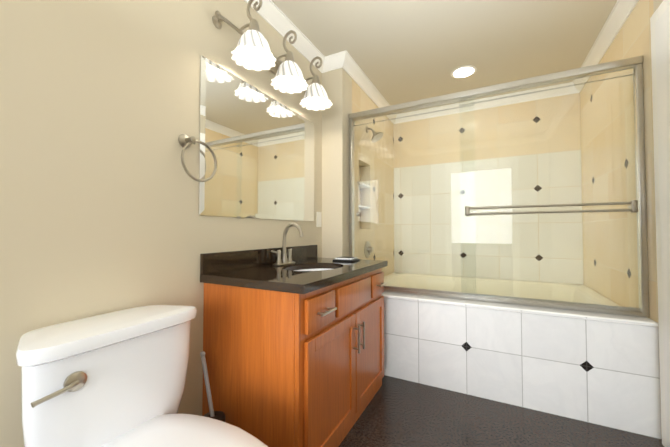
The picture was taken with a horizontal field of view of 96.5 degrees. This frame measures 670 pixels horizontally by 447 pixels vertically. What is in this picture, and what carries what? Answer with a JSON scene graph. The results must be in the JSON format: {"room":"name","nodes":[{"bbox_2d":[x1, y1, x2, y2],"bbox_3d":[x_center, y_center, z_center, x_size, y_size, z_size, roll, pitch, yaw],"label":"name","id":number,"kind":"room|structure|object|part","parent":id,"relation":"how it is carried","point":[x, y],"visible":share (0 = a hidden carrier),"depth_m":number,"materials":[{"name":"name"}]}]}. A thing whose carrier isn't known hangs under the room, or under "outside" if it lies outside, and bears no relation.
{"room":"bathroom","nodes":[
{"label":"bathroom","id":0,"kind":"room"},
{"bbox_2d":[0,0,321,446],"bbox_3d":[-0.462,-0.117,1.775,0.100,2.360,4.300,-1,-2,28],"label":"wall","id":1,"kind":"structure","parent":0,"point":[99,186],"depth_m":1.05,"materials":[{"name":"paint"}]},
{"bbox_2d":[178,134,216,181],"bbox_3d":[-0.608,-0.286,1.325,0.058,0.206,0.182,-1,-2,28],"label":"towel ring","id":2,"kind":"object","parent":1,"relation":"attached to","point":[186,141],"visible":1,"depth_m":1.28,"materials":[{"name":"silver metal"}]},
{"bbox_2d":[199,55,313,220],"bbox_3d":[-0.384,-0.394,1.809,0.009,0.746,1.000,-1,-2,28],"label":"mirror","id":3,"kind":"object","parent":1,"relation":"attached to","point":[259,143],"visible":1,"depth_m":1.65,"materials":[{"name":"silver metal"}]},
{"bbox_2d":[212,0,331,110],"bbox_3d":[-0.281,-0.966,1.753,0.259,0.320,0.890,-1,-2,28],"label":"sconce","id":4,"kind":"object","parent":1,"relation":"attached to","point":[252,51],"visible":1,"depth_m":1.67,"materials":[{"name":"white glass"}]},
{"bbox_3d":[-0.401,-0.880,1.480,0.222,0.134,0.222,-1,-2,28],"label":"lamp shade","id":5,"kind":"part","parent":4,"relation":"part of","materials":[{"name":"white glass"}]},
{"bbox_3d":[-0.264,-0.873,1.742,0.222,0.134,0.222,-1,-2,28],"label":"lamp shade","id":6,"kind":"part","parent":4,"relation":"part of","materials":[{"name":"white glass"}]},
{"bbox_3d":[-0.128,-0.867,2.003,0.222,0.134,0.222,-1,-2,28],"label":"lamp shade","id":7,"kind":"part","parent":4,"relation":"part of","materials":[{"name":"white glass"}]},
{"bbox_2d":[244,0,335,72],"bbox_3d":[-0.695,-1.271,1.153,0.090,0.085,2.730,-1,-2,28],"label":"crown molding","id":8,"kind":"structure","parent":1,"relation":"attached to","point":[275,17],"depth_m":1.95,"materials":[{"name":"white paint"}]},
{"bbox_2d":[316,212,321,226],"bbox_3d":[-0.123,-0.031,2.307,0.006,0.115,0.070,-1,-2,28],"label":"outlet","id":9,"kind":"object","parent":1,"relation":"attached to","point":[319,219],"visible":1,"depth_m":2.31,"materials":[{"name":"white plastic"}]},
{"bbox_2d":[322,68,351,257],"bbox_3d":[0.018,-0.102,2.393,0.180,2.360,0.180,-1,-2,28],"label":"pilaster","id":10,"kind":"object","parent":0,"point":[337,84],"visible":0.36,"depth_m":2.32,"materials":[{"name":"paint"}]},
{"bbox_2d":[352,79,393,276],"bbox_3d":[0.335,-0.086,3.000,0.180,2.360,1.190,-1,-2,28],"label":"tiled wall","id":11,"kind":"structure","parent":0,"point":[362,100],"depth_m":2.87,"materials":[{"name":"tile"}]},
{"bbox_2d":[332,50,399,123],"bbox_3d":[0.354,-1.228,2.837,0.093,0.085,1.353,-1,-2,28],"label":"crown molding","id":12,"kind":"structure","parent":11,"relation":"attached to","point":[343,59],"depth_m":2.53,"materials":[{"name":"white paint"}]},
{"bbox_2d":[364,241,372,257],"bbox_3d":[0.345,0.308,2.688,0.118,0.295,0.158,-1,-2,28],"label":"shower valve","id":13,"kind":"object","parent":11,"relation":"attached to","point":[369,247],"depth_m":2.69,"materials":[{"name":"silver metal"}]},
{"bbox_2d":[366,126,383,142],"bbox_3d":[0.362,-0.817,2.712,0.157,0.154,0.124,-1,-2,28],"label":"shower head","id":14,"kind":"object","parent":11,"relation":"attached to","point":[376,135],"depth_m":2.70},
{"bbox_2d":[272,0,616,113],"bbox_3d":[-0.126,-1.386,0.278,2.110,0.100,6.700,-1,-2,28],"label":"ceiling","id":15,"kind":"structure","parent":0,"point":[401,51],"depth_m":2.07,"materials":[{"name":"paint"}]},
{"bbox_2d":[451,65,476,77],"bbox_3d":[1.084,-1.276,2.521,0.200,0.006,0.200,-1,-2,28],"label":"recessed light","id":16,"kind":"object","parent":15,"relation":"in","point":[465,71],"visible":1,"depth_m":2.51,"materials":[{"name":"white paint"}]},
{"bbox_2d":[394,93,583,284],"bbox_3d":[1.400,-0.082,3.172,2.110,2.360,0.100,-1,-2,28],"label":"tiled wall","id":17,"kind":"structure","parent":0,"point":[540,177],"depth_m":3.02,"materials":[{"name":"tile"}]},
{"bbox_2d":[400,82,571,122],"bbox_3d":[1.407,-1.221,3.106,1.650,0.085,0.063,-1,-2,28],"label":"crown molding","id":18,"kind":"structure","parent":17,"relation":"attached to","point":[516,98],"depth_m":3.01,"materials":[{"name":"white paint"}]},
{"bbox_2d":[339,375,663,446],"bbox_3d":[-0.126,1.073,0.216,2.110,0.100,6.700,-1,-2,28],"label":"floor","id":19,"kind":"structure","parent":0,"point":[397,412],"depth_m":1.56,"materials":[{"name":"tile"}]},
{"bbox_2d":[16,305,267,446],"bbox_3d":[-0.446,0.666,0.799,0.788,0.740,0.471,-1,-2,28],"label":"toilet","id":20,"kind":"object","parent":19,"relation":"on","point":[115,379],"visible":1,"depth_m":0.85,"materials":[{"name":"white ceramic"}]},
{"bbox_2d":[200,351,225,421],"bbox_3d":[-0.506,0.791,1.216,0.126,0.514,0.104,-1,-2,28],"label":"toilet brush","id":21,"kind":"object","parent":19,"relation":"on","point":[217,415],"visible":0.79,"depth_m":1.22,"materials":[{"name":"black plastic"}]},
{"bbox_2d":[200,223,387,446],"bbox_3d":[-0.123,0.527,1.667,0.585,1.067,1.010,-1,-2,28],"label":"bathroom vanity","id":22,"kind":"object","parent":19,"relation":"on","point":[293,343],"visible":1,"depth_m":1.29,"materials":[{"name":"brown wood"}]},
{"bbox_2d":[200,245,387,293],"bbox_3d":[-0.132,0.210,1.679,0.564,0.130,1.010,-1,-2,28],"label":"countertop","id":23,"kind":"structure","parent":22,"relation":"on","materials":[{"name":"stone"}]},
{"bbox_2d":[271,223,303,265],"bbox_3d":[-0.251,0.118,1.744,0.158,0.247,0.198,-1,-2,28],"label":"faucet","id":24,"kind":"object","parent":23,"relation":"on","point":[285,261],"depth_m":1.75,"materials":[{"name":"silver metal"}]},
{"bbox_2d":[294,268,329,270],"bbox_3d":[-0.117,0.337,1.668,0.318,0.126,0.418,-1,-2,28],"label":"sink","id":25,"kind":"object","parent":23,"relation":"in","point":[295,269],"depth_m":1.85,"materials":[{"name":"white ceramic"}]},
{"bbox_2d":[382,272,660,438],"bbox_3d":[1.141,0.797,2.457,1.720,0.567,1.360,-1,-2,28],"label":"bathtub","id":26,"kind":"object","parent":19,"relation":"on","point":[601,369],"visible":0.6,"depth_m":1.74,"materials":[{"name":"white tile"}]},
{"bbox_2d":[349,55,648,316],"bbox_3d":[0.876,-0.193,1.976,1.728,1.388,0.110,-1,-2,28],"label":"shower door","id":27,"kind":"structure","parent":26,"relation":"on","point":[638,204],"depth_m":1.81,"materials":[{"name":"clear glass"}]},
{"bbox_3d":[0.544,-0.180,2.193,0.880,1.312,0.016,-1,-2,28],"label":"glass","id":28,"kind":"part","parent":27,"relation":"part of","materials":[{"name":"clear glass"}]},
{"bbox_3d":[1.232,-0.190,1.803,0.880,1.312,0.016,-1,-2,28],"label":"glass","id":29,"kind":"part","parent":27,"relation":"part of","materials":[{"name":"clear glass"}]},
{"bbox_2d":[580,0,661,437],"bbox_3d":[1.949,-0.110,2.052,0.100,2.360,1.380,-1,-2,28],"label":"tiled wall","id":30,"kind":"structure","parent":0,"point":[632,38],"depth_m":1.91,"materials":[{"name":"tile"}]},
{"bbox_2d":[572,0,638,93],"bbox_3d":[1.248,-1.277,0.913,0.063,0.085,4.100,-1,-2,28],"label":"crown molding","id":31,"kind":"structure","parent":30,"relation":"attached to","point":[622,9],"depth_m":1.97,"materials":[{"name":"white paint"}]},
{"bbox_2d":[653,0,662,11],"bbox_3d":[0.978,-0.158,0.190,0.100,2.360,2.820,-1,-2,28],"label":"wall","id":32,"kind":"structure","parent":0,"point":[656,3],"depth_m":1.46,"materials":[{"name":"paint"}]},
{"bbox_2d":[650,0,669,446],"bbox_3d":[1.350,0.006,1.030,0.019,2.075,0.950,-1,-2,28],"label":"door frame","id":33,"kind":"structure","parent":32,"relation":"attached to","point":[660,10],"depth_m":1.43,"materials":[{"name":"white paint"}]},
{"bbox_2d":[655,5,669,446],"bbox_3d":[1.312,0.042,1.049,0.103,1.996,0.800,-1,-2,28],"label":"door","id":34,"kind":"structure","parent":32,"relation":"in","point":[662,36],"depth_m":1.35,"materials":[{"name":"white paint"}]}
]}

